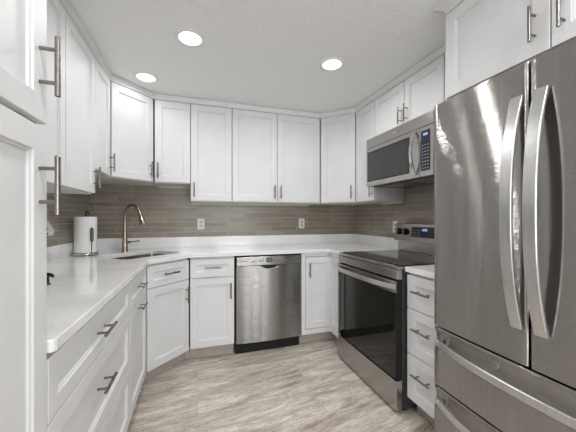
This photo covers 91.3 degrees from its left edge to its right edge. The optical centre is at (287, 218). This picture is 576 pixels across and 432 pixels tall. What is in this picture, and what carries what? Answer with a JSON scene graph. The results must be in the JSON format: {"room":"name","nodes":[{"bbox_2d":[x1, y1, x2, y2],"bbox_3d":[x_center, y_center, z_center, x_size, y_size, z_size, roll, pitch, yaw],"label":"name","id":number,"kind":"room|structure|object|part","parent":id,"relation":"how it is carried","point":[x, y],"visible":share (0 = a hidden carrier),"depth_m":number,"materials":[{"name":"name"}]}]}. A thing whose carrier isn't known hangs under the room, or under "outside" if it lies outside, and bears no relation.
{"room":"kitchen","nodes":[
{"label":"kitchen","id":0,"kind":"room"},
{"bbox_2d":[47,193,89,246],"bbox_3d":[-1.346,0.039,0.799,0.120,2.344,4.143,0,0,-18],"label":"wall","id":1,"kind":"structure","parent":0,"point":[72,205],"depth_m":2.20,"materials":[{"name":"tile"}]},
{"bbox_2d":[37,0,64,186],"bbox_3d":[-1.147,-0.625,0.982,0.368,0.960,0.902,0,0,-18],"label":"upper cabinet","id":2,"kind":"object","parent":1,"relation":"attached to","point":[55,126],"visible":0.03,"depth_m":1.36,"materials":[{"name":"white paint"}]},
{"bbox_2d":[47,11,100,193],"bbox_3d":[-1.352,-0.625,1.623,0.368,0.960,0.439,0,0,-18],"label":"upper cabinet","id":3,"kind":"object","parent":1,"relation":"attached to","point":[80,171],"visible":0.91,"depth_m":1.65,"materials":[{"name":"white paint"}]},
{"bbox_3d":[-1.381,-0.161,1.614,0.303,0.004,0.438,0,0,-18],"label":"panel","id":4,"kind":"part","parent":3,"relation":"part of","materials":[{"name":"paint"}]},
{"bbox_3d":[-1.225,-0.621,1.664,0.019,0.908,0.435,0,0,-18],"label":"door","id":5,"kind":"part","parent":3,"relation":"part of","materials":[{"name":"white paint"}]},
{"bbox_3d":[-1.254,-0.268,1.852,0.041,0.138,0.012,0,0,-18],"label":"handle","id":6,"kind":"part","parent":3,"relation":"part of","materials":[{"name":"silver metal"}]},
{"bbox_2d":[95,57,114,176],"bbox_3d":[-1.472,-0.707,1.996,0.368,0.796,0.339,0,0,-18],"label":"upper cabinet","id":7,"kind":"object","parent":1,"relation":"attached to","point":[102,82],"visible":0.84,"depth_m":2.05,"materials":[{"name":"white paint"}]},
{"bbox_2d":[90,184,352,276],"bbox_3d":[-0.550,0.039,3.166,3.079,2.344,0.120,0,0,-18],"label":"wall","id":8,"kind":"structure","parent":0,"point":[167,212],"depth_m":2.95,"materials":[{"name":"tile"}]},
{"bbox_2d":[95,81,157,185],"bbox_3d":[-1.505,-0.714,2.481,0.601,0.782,0.600,0,0,-18],"label":"upper cabinet","id":9,"kind":"object","parent":8,"relation":"attached to","point":[132,113],"visible":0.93,"depth_m":2.37,"materials":[{"name":"white paint"}]},
{"bbox_3d":[-1.504,-0.325,2.480,0.594,0.004,0.594,0,0,-18],"label":"panel","id":10,"kind":"part","parent":9,"relation":"part of","materials":[{"name":"paint"}]},
{"bbox_3d":[-1.308,-0.703,2.380,0.019,0.744,0.370,0,0,27],"label":"door","id":11,"kind":"part","parent":9,"relation":"part of","materials":[{"name":"white paint"}]},
{"bbox_2d":[155,100,190,188],"bbox_3d":[-1.106,-0.707,2.731,0.308,0.796,0.368,0,0,-18],"label":"upper cabinet","id":12,"kind":"object","parent":8,"relation":"attached to","point":[172,119],"visible":0.96,"depth_m":2.61,"materials":[{"name":"white paint"}]},
{"bbox_3d":[-1.171,-0.432,2.538,0.012,0.138,0.041,0,0,-18],"label":"handle","id":13,"kind":"part","parent":12,"relation":"part of","materials":[{"name":"silver metal"}]},
{"bbox_3d":[-1.115,-0.325,2.759,0.307,0.004,0.303,0,0,-18],"label":"panel","id":14,"kind":"part","parent":12,"relation":"part of","materials":[{"name":"paint"}]},
{"bbox_2d":[197,219,204,229],"bbox_3d":[-0.921,0.061,2.980,0.072,0.116,0.008,0,0,-18],"label":"outlet","id":15,"kind":"object","parent":8,"relation":"attached to","point":[200,222],"visible":1,"depth_m":2.98,"materials":[{"name":"white plastic"}]},
{"bbox_2d":[191,104,231,204],"bbox_3d":[-0.774,-0.625,2.837,0.382,0.960,0.368,0,0,-18],"label":"upper cabinet","id":16,"kind":"object","parent":8,"relation":"attached to","point":[211,126],"visible":1,"depth_m":2.71,"materials":[{"name":"white paint"}]},
{"bbox_3d":[-0.784,-0.161,2.865,0.381,0.004,0.303,0,0,-18],"label":"panel","id":17,"kind":"part","parent":16,"relation":"part of","materials":[{"name":"paint"}]},
{"bbox_2d":[90,184,352,238],"bbox_3d":[-0.533,-0.097,3.113,2.839,0.584,0.008,0,0,-18],"label":"tile backsplash","id":18,"kind":"structure","parent":8,"relation":"attached to","point":[167,212],"depth_m":2.95,"materials":[{"name":"tile"}]},
{"bbox_2d":[229,109,319,205],"bbox_3d":[-0.144,-0.625,3.039,0.936,0.960,0.368,0,0,-18],"label":"upper cabinet","id":19,"kind":"object","parent":8,"relation":"attached to","point":[276,157],"visible":0.99,"depth_m":2.89,"materials":[{"name":"white paint"}]},
{"bbox_3d":[-0.331,-0.621,2.839,0.454,0.908,0.019,0,0,-18],"label":"door","id":20,"kind":"part","parent":19,"relation":"part of","materials":[{"name":"white paint"}]},
{"bbox_3d":[-0.153,-0.161,3.067,0.935,0.004,0.303,0,0,-18],"label":"panel","id":21,"kind":"part","parent":19,"relation":"part of","materials":[{"name":"paint"}]},
{"bbox_3d":[0.115,-0.621,2.982,0.472,0.908,0.019,0,0,-18],"label":"door","id":22,"kind":"part","parent":19,"relation":"part of","materials":[{"name":"white paint"}]},
{"bbox_2d":[299,218,303,227],"bbox_3d":[0.161,0.061,3.326,0.072,0.116,0.008,0,0,-18],"label":"outlet","id":23,"kind":"object","parent":8,"relation":"attached to","point":[301,220],"visible":1,"depth_m":3.32,"materials":[{"name":"white plastic"}]},
{"bbox_2d":[312,113,378,205],"bbox_3d":[0.625,-0.632,3.163,0.600,0.946,0.601,0,0,-18],"label":"upper cabinet","id":24,"kind":"object","parent":8,"relation":"attached to","point":[337,133],"visible":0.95,"depth_m":2.97,"materials":[{"name":"white paint"}]},
{"bbox_3d":[0.523,-0.621,2.966,0.370,0.908,0.019,0,0,27],"label":"door","id":25,"kind":"part","parent":24,"relation":"part of","materials":[{"name":"white paint"}]},
{"bbox_3d":[0.624,-0.161,3.162,0.594,0.004,0.594,0,0,-18],"label":"panel","id":26,"kind":"part","parent":24,"relation":"part of","materials":[{"name":"paint"}]},
{"bbox_2d":[69,0,445,112],"bbox_3d":[0.374,-1.173,0.142,5.600,0.080,6.443,0,0,-18],"label":"ceiling","id":27,"kind":"structure","parent":0,"point":[267,53],"depth_m":1.85,"materials":[{"name":"paint"}]},
{"bbox_2d":[133,71,158,82],"bbox_3d":[-1.138,-1.128,2.260,0.186,0.009,0.186,0,0,-18],"label":"recessed light","id":28,"kind":"object","parent":27,"relation":"in","point":[143,76],"visible":1,"depth_m":2.25,"materials":[{"name":"white plastic"}]},
{"bbox_2d":[174,28,205,46],"bbox_3d":[-0.615,-1.128,1.770,0.186,0.009,0.186,0,0,-18],"label":"recessed light","id":29,"kind":"object","parent":27,"relation":"in","point":[188,37],"visible":1,"depth_m":1.76,"materials":[{"name":"white plastic"}]},
{"bbox_2d":[59,0,445,118],"bbox_3d":[-0.138,-1.105,1.877,2.243,0.053,1.990,0,0,-18],"label":"trim","id":30,"kind":"structure","parent":27,"relation":"attached to","point":[440,51],"depth_m":2.49,"materials":[{"name":"white wood"}]},
{"bbox_2d":[319,57,344,70],"bbox_3d":[0.323,-1.128,2.070,0.186,0.009,0.186,0,0,-18],"label":"recessed light","id":31,"kind":"object","parent":27,"relation":"in","point":[331,63],"visible":1,"depth_m":2.06,"materials":[{"name":"white plastic"}]},
{"bbox_2d":[127,335,433,431],"bbox_3d":[0.374,1.241,0.142,5.600,0.060,6.443,0,0,-18],"label":"floor","id":32,"kind":"structure","parent":0,"point":[305,386],"depth_m":1.89,"materials":[{"name":"wood-look plank"}]},
{"bbox_2d":[0,0,60,431],"bbox_3d":[-0.730,0.053,0.175,0.669,2.316,0.879,0,0,-18],"label":"pantry cabinet","id":33,"kind":"object","parent":32,"relation":"on","point":[24,82],"visible":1,"depth_m":0.61,"materials":[{"name":"white paint"}]},
{"bbox_3d":[-0.526,-0.651,0.471,0.019,0.848,0.437,0,0,-18],"label":"door","id":34,"kind":"part","parent":33,"relation":"part of","materials":[{"name":"white paint"}]},
{"bbox_3d":[-0.526,0.442,0.471,0.019,1.309,0.437,0,0,-18],"label":"door","id":35,"kind":"part","parent":33,"relation":"part of","materials":[{"name":"white paint"}]},
{"bbox_3d":[-0.554,-0.355,0.656,0.041,0.139,0.012,0,0,-18],"label":"handle","id":36,"kind":"part","parent":33,"relation":"part of","materials":[{"name":"silver metal"}]},
{"bbox_3d":[-0.554,-0.077,0.656,0.041,0.139,0.012,0,0,-18],"label":"handle","id":37,"kind":"part","parent":33,"relation":"part of","materials":[{"name":"silver metal"}]},
{"bbox_2d":[47,282,129,431],"bbox_3d":[-0.998,0.771,1.014,0.668,0.881,0.874,0,0,-18],"label":"base cabinet","id":38,"kind":"object","parent":32,"relation":"on","point":[88,376],"visible":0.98,"depth_m":1.02,"materials":[{"name":"white paint"}]},
{"bbox_3d":[-0.685,0.623,1.067,0.041,0.012,0.138,0,0,-18],"label":"handle","id":39,"kind":"part","parent":38,"relation":"part of","materials":[{"name":"silver metal"}]},
{"bbox_3d":[-0.685,0.419,1.067,0.041,0.012,0.138,0,0,-18],"label":"handle","id":40,"kind":"part","parent":38,"relation":"part of","materials":[{"name":"silver metal"}]},
{"bbox_3d":[-0.728,0.950,1.101,0.019,0.293,0.870,0,0,-18],"label":"drawer","id":41,"kind":"part","parent":38,"relation":"part of","materials":[{"name":"white paint"}]},
{"bbox_2d":[129,267,147,419],"bbox_3d":[-1.208,0.771,1.670,0.668,0.881,0.497,0,0,-18],"label":"base cabinet","id":42,"kind":"object","parent":32,"relation":"on","point":[138,303],"visible":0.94,"depth_m":1.74,"materials":[{"name":"white paint"}]},
{"bbox_3d":[-0.938,0.426,1.757,0.019,0.160,0.493,0,0,-18],"label":"drawer","id":43,"kind":"part","parent":42,"relation":"part of","materials":[{"name":"white paint"}]},
{"bbox_3d":[-0.909,0.551,1.766,0.041,0.012,0.138,0,0,-18],"label":"handle","id":44,"kind":"part","parent":42,"relation":"part of","materials":[{"name":"silver metal"}]},
{"bbox_2d":[143,258,189,382],"bbox_3d":[-1.308,0.771,2.380,0.912,0.881,0.911,0,0,-18],"label":"base cabinet","id":45,"kind":"object","parent":32,"relation":"on","point":[168,286],"visible":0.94,"depth_m":2.17,"materials":[{"name":"white paint"}]},
{"bbox_3d":[-0.922,0.426,2.181,0.019,0.160,0.384,0,0,27],"label":"drawer","id":46,"kind":"part","parent":45,"relation":"part of","materials":[{"name":"white paint"}]},
{"bbox_3d":[-0.922,0.805,2.181,0.019,0.588,0.384,0,0,27],"label":"door","id":47,"kind":"part","parent":45,"relation":"part of","materials":[{"name":"white paint"}]},
{"bbox_3d":[-0.896,0.421,2.167,0.041,0.012,0.138,0,0,27],"label":"handle","id":48,"kind":"part","parent":45,"relation":"part of","materials":[{"name":"silver metal"}]},
{"bbox_3d":[-0.823,0.626,2.308,0.041,0.138,0.012,0,0,27],"label":"handle","id":49,"kind":"part","parent":45,"relation":"part of","materials":[{"name":"silver metal"}]},
{"bbox_2d":[190,256,233,358],"bbox_3d":[-0.734,0.771,2.690,0.368,0.881,0.668,0,0,-18],"label":"base cabinet","id":50,"kind":"object","parent":32,"relation":"on","point":[211,278],"visible":0.99,"depth_m":2.42,"materials":[{"name":"white paint"}]},
{"bbox_3d":[-0.647,0.426,2.420,0.364,0.160,0.019,0,0,-18],"label":"drawer","id":51,"kind":"part","parent":50,"relation":"part of","materials":[{"name":"white paint"}]},
{"bbox_3d":[-0.495,0.626,2.438,0.012,0.138,0.041,0,0,-18],"label":"handle","id":52,"kind":"part","parent":50,"relation":"part of","materials":[{"name":"silver metal"}]},
{"bbox_2d":[234,253,299,353],"bbox_3d":[-0.259,0.772,2.843,0.611,0.879,0.605,0,0,-18],"label":"dishwasher","id":53,"kind":"object","parent":32,"relation":"on","point":[266,287],"visible":1,"depth_m":2.56,"materials":[{"name":"silver metal"}]},
{"bbox_3d":[-0.172,0.384,2.572,0.595,0.081,0.033,0,0,-18],"label":"control panel","id":54,"kind":"part","parent":53,"relation":"part of","materials":[{"name":"metal"}]},
{"bbox_2d":[299,252,340,342],"bbox_3d":[0.516,0.771,2.967,0.925,0.881,0.905,0,0,-18],"label":"base cabinet","id":55,"kind":"object","parent":32,"relation":"on","point":[318,271],"visible":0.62,"depth_m":2.72,"materials":[{"name":"white paint"}]},
{"bbox_2d":[47,234,400,352],"bbox_3d":[-0.182,0.263,2.018,2.839,0.134,2.292,0,0,-18],"label":"countertop","id":56,"kind":"structure","parent":55,"relation":"on","point":[81,286],"depth_m":2.11,"materials":[{"name":"white stone"}]},
{"bbox_2d":[47,273,54,284],"bbox_3d":[-1.066,0.270,1.261,0.045,0.054,0.022,0,0,7],"label":"pump dispenser","id":57,"kind":"object","parent":56,"relation":"on","point":[48,274],"visible":0.73,"depth_m":1.26,"materials":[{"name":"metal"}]},
{"bbox_2d":[72,211,98,255],"bbox_3d":[-1.641,0.119,2.283,0.181,0.358,0.181,0,0,-18],"label":"paper towel holder","id":58,"kind":"object","parent":56,"relation":"on","point":[91,240],"visible":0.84,"depth_m":2.24,"materials":[{"name":"metal"}]},
{"bbox_2d":[74,217,96,253],"bbox_3d":[-1.641,0.133,2.283,0.156,0.291,0.156,0,0,-18],"label":"paper towel roll","id":59,"kind":"object","parent":58,"relation":"on","point":[82,226],"visible":0.98,"depth_m":2.22,"materials":[{"name":"paper"}]},
{"bbox_2d":[121,204,145,251],"bbox_3d":[-1.329,0.085,2.475,0.300,0.425,0.116,0,0,27],"label":"faucet","id":60,"kind":"object","parent":56,"relation":"on","point":[125,242],"visible":0.99,"depth_m":2.49,"materials":[{"name":"silver metal"}]},
{"bbox_3d":[-1.359,-0.039,2.458,0.229,0.176,0.024,0,0,27],"label":"spout","id":61,"kind":"part","parent":60,"relation":"part of","materials":[{"name":"silver metal"}]},
{"bbox_2d":[112,254,165,258],"bbox_3d":[-1.212,0.426,2.330,0.435,0.190,0.570,0,0,27],"label":"sink","id":62,"kind":"object","parent":56,"relation":"in","point":[144,255],"visible":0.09,"depth_m":2.52,"materials":[{"name":"metal"}]},
{"bbox_3d":[0.295,0.713,2.726,0.270,0.683,0.019,0,0,-18],"label":"door","id":63,"kind":"part","parent":55,"relation":"part of","materials":[{"name":"white paint"}]},
{"bbox_3d":[0.462,0.713,2.639,0.019,0.683,0.281,0,0,-18],"label":"door","id":64,"kind":"part","parent":55,"relation":"part of","materials":[{"name":"white paint"}]},
{"bbox_2d":[337,223,433,410],"bbox_3d":[0.846,0.627,2.185,0.734,1.168,0.756,0,0,-18],"label":"range","id":65,"kind":"object","parent":32,"relation":"on","point":[372,285],"visible":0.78,"depth_m":2.00,"materials":[{"name":"silver metal"}]},
{"bbox_3d":[0.522,0.423,2.081,0.054,0.030,0.748,0,0,-18],"label":"handle","id":66,"kind":"part","parent":65,"relation":"part of","materials":[{"name":"metal"}]},
{"bbox_3d":[0.551,0.729,2.091,0.004,0.531,0.744,0,0,-18],"label":"glass","id":67,"kind":"part","parent":65,"relation":"part of","materials":[{"name":"black glass"}]},
{"bbox_3d":[0.550,0.426,2.090,0.005,0.072,0.756,0,0,-18],"label":"rail","id":68,"kind":"part","parent":65,"relation":"part of","materials":[{"name":"metal"}]},
{"bbox_3d":[0.571,1.097,2.097,0.045,0.184,0.756,0,0,-18],"label":"storage drawer","id":69,"kind":"part","parent":65,"relation":"part of","materials":[{"name":"metal"}]},
{"bbox_3d":[0.573,0.693,2.098,0.042,0.608,0.756,0,0,-18],"label":"oven door","id":70,"kind":"part","parent":65,"relation":"part of","materials":[{"name":"black glass"}]},
{"bbox_2d":[339,250,433,269],"bbox_3d":[0.839,0.305,2.183,0.583,0.025,0.756,0,0,-18],"label":"cooktop","id":71,"kind":"object","parent":65,"relation":"in","point":[382,259],"depth_m":2.10,"materials":[{"name":"black glass"}]},
{"bbox_3d":[1.150,0.122,2.282,0.096,0.158,0.756,0,0,-18],"label":"panel","id":72,"kind":"part","parent":65,"relation":"part of","materials":[{"name":"metal"}]},
{"bbox_2d":[407,273,436,425],"bbox_3d":[1.056,0.771,1.698,0.668,0.881,0.279,0,0,-18],"label":"base cabinet","id":73,"kind":"object","parent":32,"relation":"on","point":[421,332],"visible":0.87,"depth_m":1.64,"materials":[{"name":"white paint"}]},
{"bbox_2d":[405,265,433,278],"bbox_3d":[1.071,0.263,1.701,0.645,0.134,0.286,0,0,-18],"label":"countertop","id":74,"kind":"structure","parent":73,"relation":"on","point":[423,270],"depth_m":1.65,"materials":[{"name":"white stone"}]},
{"bbox_3d":[0.758,0.926,1.603,0.041,0.012,0.138,0,0,-18],"label":"handle","id":75,"kind":"part","parent":73,"relation":"part of","materials":[{"name":"silver metal"}]},
{"bbox_3d":[0.758,0.656,1.603,0.041,0.012,0.138,0,0,-18],"label":"handle","id":76,"kind":"part","parent":73,"relation":"part of","materials":[{"name":"silver metal"}]},
{"bbox_3d":[0.758,0.433,1.603,0.041,0.012,0.138,0,0,-18],"label":"handle","id":77,"kind":"part","parent":73,"relation":"part of","materials":[{"name":"silver metal"}]},
{"bbox_3d":[0.786,0.446,1.612,0.019,0.201,0.275,0,0,-18],"label":"drawer","id":78,"kind":"part","parent":73,"relation":"part of","materials":[{"name":"white paint"}]},
{"bbox_3d":[0.786,0.965,1.612,0.019,0.272,0.275,0,0,-18],"label":"drawer","id":79,"kind":"part","parent":73,"relation":"part of","materials":[{"name":"white paint"}]},
{"bbox_3d":[0.786,0.688,1.612,0.019,0.272,0.275,0,0,-18],"label":"drawer","id":80,"kind":"part","parent":73,"relation":"part of","materials":[{"name":"white paint"}]},
{"bbox_2d":[434,38,575,431],"bbox_3d":[1.169,0.320,1.115,0.784,1.782,0.886,0,0,-18],"label":"refrigerator","id":81,"kind":"object","parent":32,"relation":"on","point":[505,145],"visible":1,"depth_m":1.06,"materials":[{"name":"silver metal"}]},
{"bbox_3d":[0.904,0.999,1.030,0.074,0.304,0.886,0,0,-18],"label":"drawer","id":82,"kind":"part","parent":81,"relation":"part of","materials":[{"name":"metal"}]},
{"bbox_3d":[0.836,-0.016,1.242,0.074,1.110,0.440,0,0,-18],"label":"door","id":83,"kind":"part","parent":81,"relation":"part of","materials":[{"name":"metal"}]},
{"bbox_3d":[0.904,0.693,1.030,0.074,0.288,0.886,0,0,-18],"label":"drawer","id":84,"kind":"part","parent":81,"relation":"part of","materials":[{"name":"metal"}]},
{"bbox_3d":[0.825,-0.021,1.036,0.080,0.858,0.042,0,0,-18],"label":"handle","id":85,"kind":"part","parent":81,"relation":"part of","materials":[{"name":"metal"}]},
{"bbox_3d":[0.848,-0.021,0.962,0.080,0.858,0.042,0,0,-18],"label":"handle","id":86,"kind":"part","parent":81,"relation":"part of","materials":[{"name":"metal"}]},
{"bbox_3d":[0.972,-0.016,0.817,0.074,1.110,0.440,0,0,-18],"label":"door","id":87,"kind":"part","parent":81,"relation":"part of","materials":[{"name":"metal"}]},
{"bbox_2d":[353,184,433,255],"bbox_3d":[1.381,0.039,1.987,0.120,2.344,3.543,0,0,-18],"label":"wall","id":88,"kind":"structure","parent":0,"point":[418,205],"depth_m":2.80,"materials":[{"name":"tile"}]},
{"bbox_2d":[356,100,403,203],"bbox_3d":[0.875,-0.625,2.761,0.368,0.960,0.314,0,0,-18],"label":"upper cabinet","id":89,"kind":"object","parent":88,"relation":"attached to","point":[365,117],"visible":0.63,"depth_m":2.72,"materials":[{"name":"white paint"}]},
{"bbox_3d":[0.749,-0.621,2.720,0.019,0.908,0.310,0,0,-18],"label":"door","id":90,"kind":"part","parent":89,"relation":"part of","materials":[{"name":"white paint"}]},
{"bbox_3d":[0.904,-0.161,2.770,0.303,0.004,0.313,0,0,-18],"label":"panel","id":91,"kind":"part","parent":89,"relation":"part of","materials":[{"name":"paint"}]},
{"bbox_2d":[393,221,397,232],"bbox_3d":[1.059,0.086,2.781,0.008,0.116,0.072,0,0,-18],"label":"outlet","id":92,"kind":"object","parent":88,"relation":"attached to","point":[394,222],"visible":0.7,"depth_m":2.79,"materials":[{"name":"white plastic"}]},
{"bbox_2d":[375,54,444,135],"bbox_3d":[1.040,-0.904,2.247,0.368,0.401,0.759,0,0,-18],"label":"upper cabinet","id":93,"kind":"object","parent":88,"relation":"attached to","point":[418,95],"visible":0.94,"depth_m":2.12,"materials":[{"name":"white paint"}]},
{"bbox_3d":[0.856,-0.891,2.384,0.019,0.367,0.382,0,0,-18],"label":"door","id":94,"kind":"part","parent":93,"relation":"part of","materials":[{"name":"white paint"}]},
{"bbox_2d":[367,110,433,187],"bbox_3d":[0.993,-0.490,2.232,0.461,0.422,0.757,0,0,-18],"label":"microwave","id":95,"kind":"object","parent":93,"relation":"attached to","point":[402,156],"visible":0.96,"depth_m":2.10,"materials":[{"name":"metal"}]},
{"bbox_3d":[0.816,-0.449,2.239,0.026,0.334,0.636,0,0,-18],"label":"door","id":96,"kind":"part","parent":95,"relation":"part of","materials":[{"name":"metal"}]},
{"bbox_3d":[0.866,-0.456,1.956,0.051,0.310,0.026,0,0,-18],"label":"handle","id":97,"kind":"part","parent":95,"relation":"part of","materials":[{"name":"silver metal"}]},
{"bbox_3d":[0.932,-0.449,1.877,0.026,0.334,0.118,0,0,-18],"label":"control panel","id":98,"kind":"part","parent":95,"relation":"part of","materials":[{"name":"metal"}]},
{"bbox_3d":[0.896,-0.809,2.160,0.041,0.138,0.012,0,0,-18],"label":"handle","id":99,"kind":"part","parent":93,"relation":"part of","materials":[{"name":"silver metal"}]},
{"bbox_3d":[0.972,-0.891,2.022,0.019,0.367,0.368,0,0,-18],"label":"door","id":100,"kind":"part","parent":93,"relation":"part of","materials":[{"name":"white paint"}]},
{"bbox_2d":[445,53,447,100],"bbox_3d":[1.198,-0.625,1.754,0.368,0.960,0.270,0,0,-18],"label":"upper cabinet","id":101,"kind":"object","parent":88,"relation":"attached to","point":[445,53],"visible":0.02,"depth_m":1.83,"materials":[{"name":"white paint"}]},
{"bbox_2d":[446,0,575,98],"bbox_3d":[1.247,-0.868,1.135,0.650,0.474,0.936,0,0,-18],"label":"upper cabinet","id":102,"kind":"object","parent":88,"relation":"attached to","point":[485,39],"visible":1,"depth_m":1.24,"materials":[{"name":"white paint"}]},
{"bbox_2d":[432,0,463,14],"bbox_3d":[1.098,-1.105,1.110,0.358,0.053,0.981,0,0,-18],"label":"trim","id":103,"kind":"structure","parent":102,"relation":"attached to","point":[444,7],"depth_m":1.47,"materials":[{"name":"white wood"}]},
{"bbox_3d":[0.942,-0.748,1.089,0.041,0.138,0.012,0,0,-18],"label":"handle","id":104,"kind":"part","parent":102,"relation":"part of","materials":[{"name":"silver metal"}]},
{"bbox_3d":[0.970,-0.748,1.002,0.041,0.138,0.012,0,0,-18],"label":"handle","id":105,"kind":"part","parent":102,"relation":"part of","materials":[{"name":"silver metal"}]},
{"bbox_3d":[1.058,-0.854,0.827,0.019,0.442,0.465,0,0,-18],"label":"door","id":106,"kind":"part","parent":102,"relation":"part of","materials":[{"name":"white paint"}]},
{"bbox_3d":[-1.620,0.081,1.865,0.008,0.116,0.072,0,0,-18],"label":"outlet","id":107,"kind":"object","parent":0,"visible":0},
{"bbox_2d":[47,221,53,235],"bbox_3d":[-1.604,0.067,1.891,0.038,0.100,0.057,0,0,-18],"label":"plug adapter","id":108,"kind":"object","parent":107,"relation":"attached to","point":[50,230],"visible":0.59,"depth_m":1.88,"materials":[{"name":"white plastic"}]}
]}

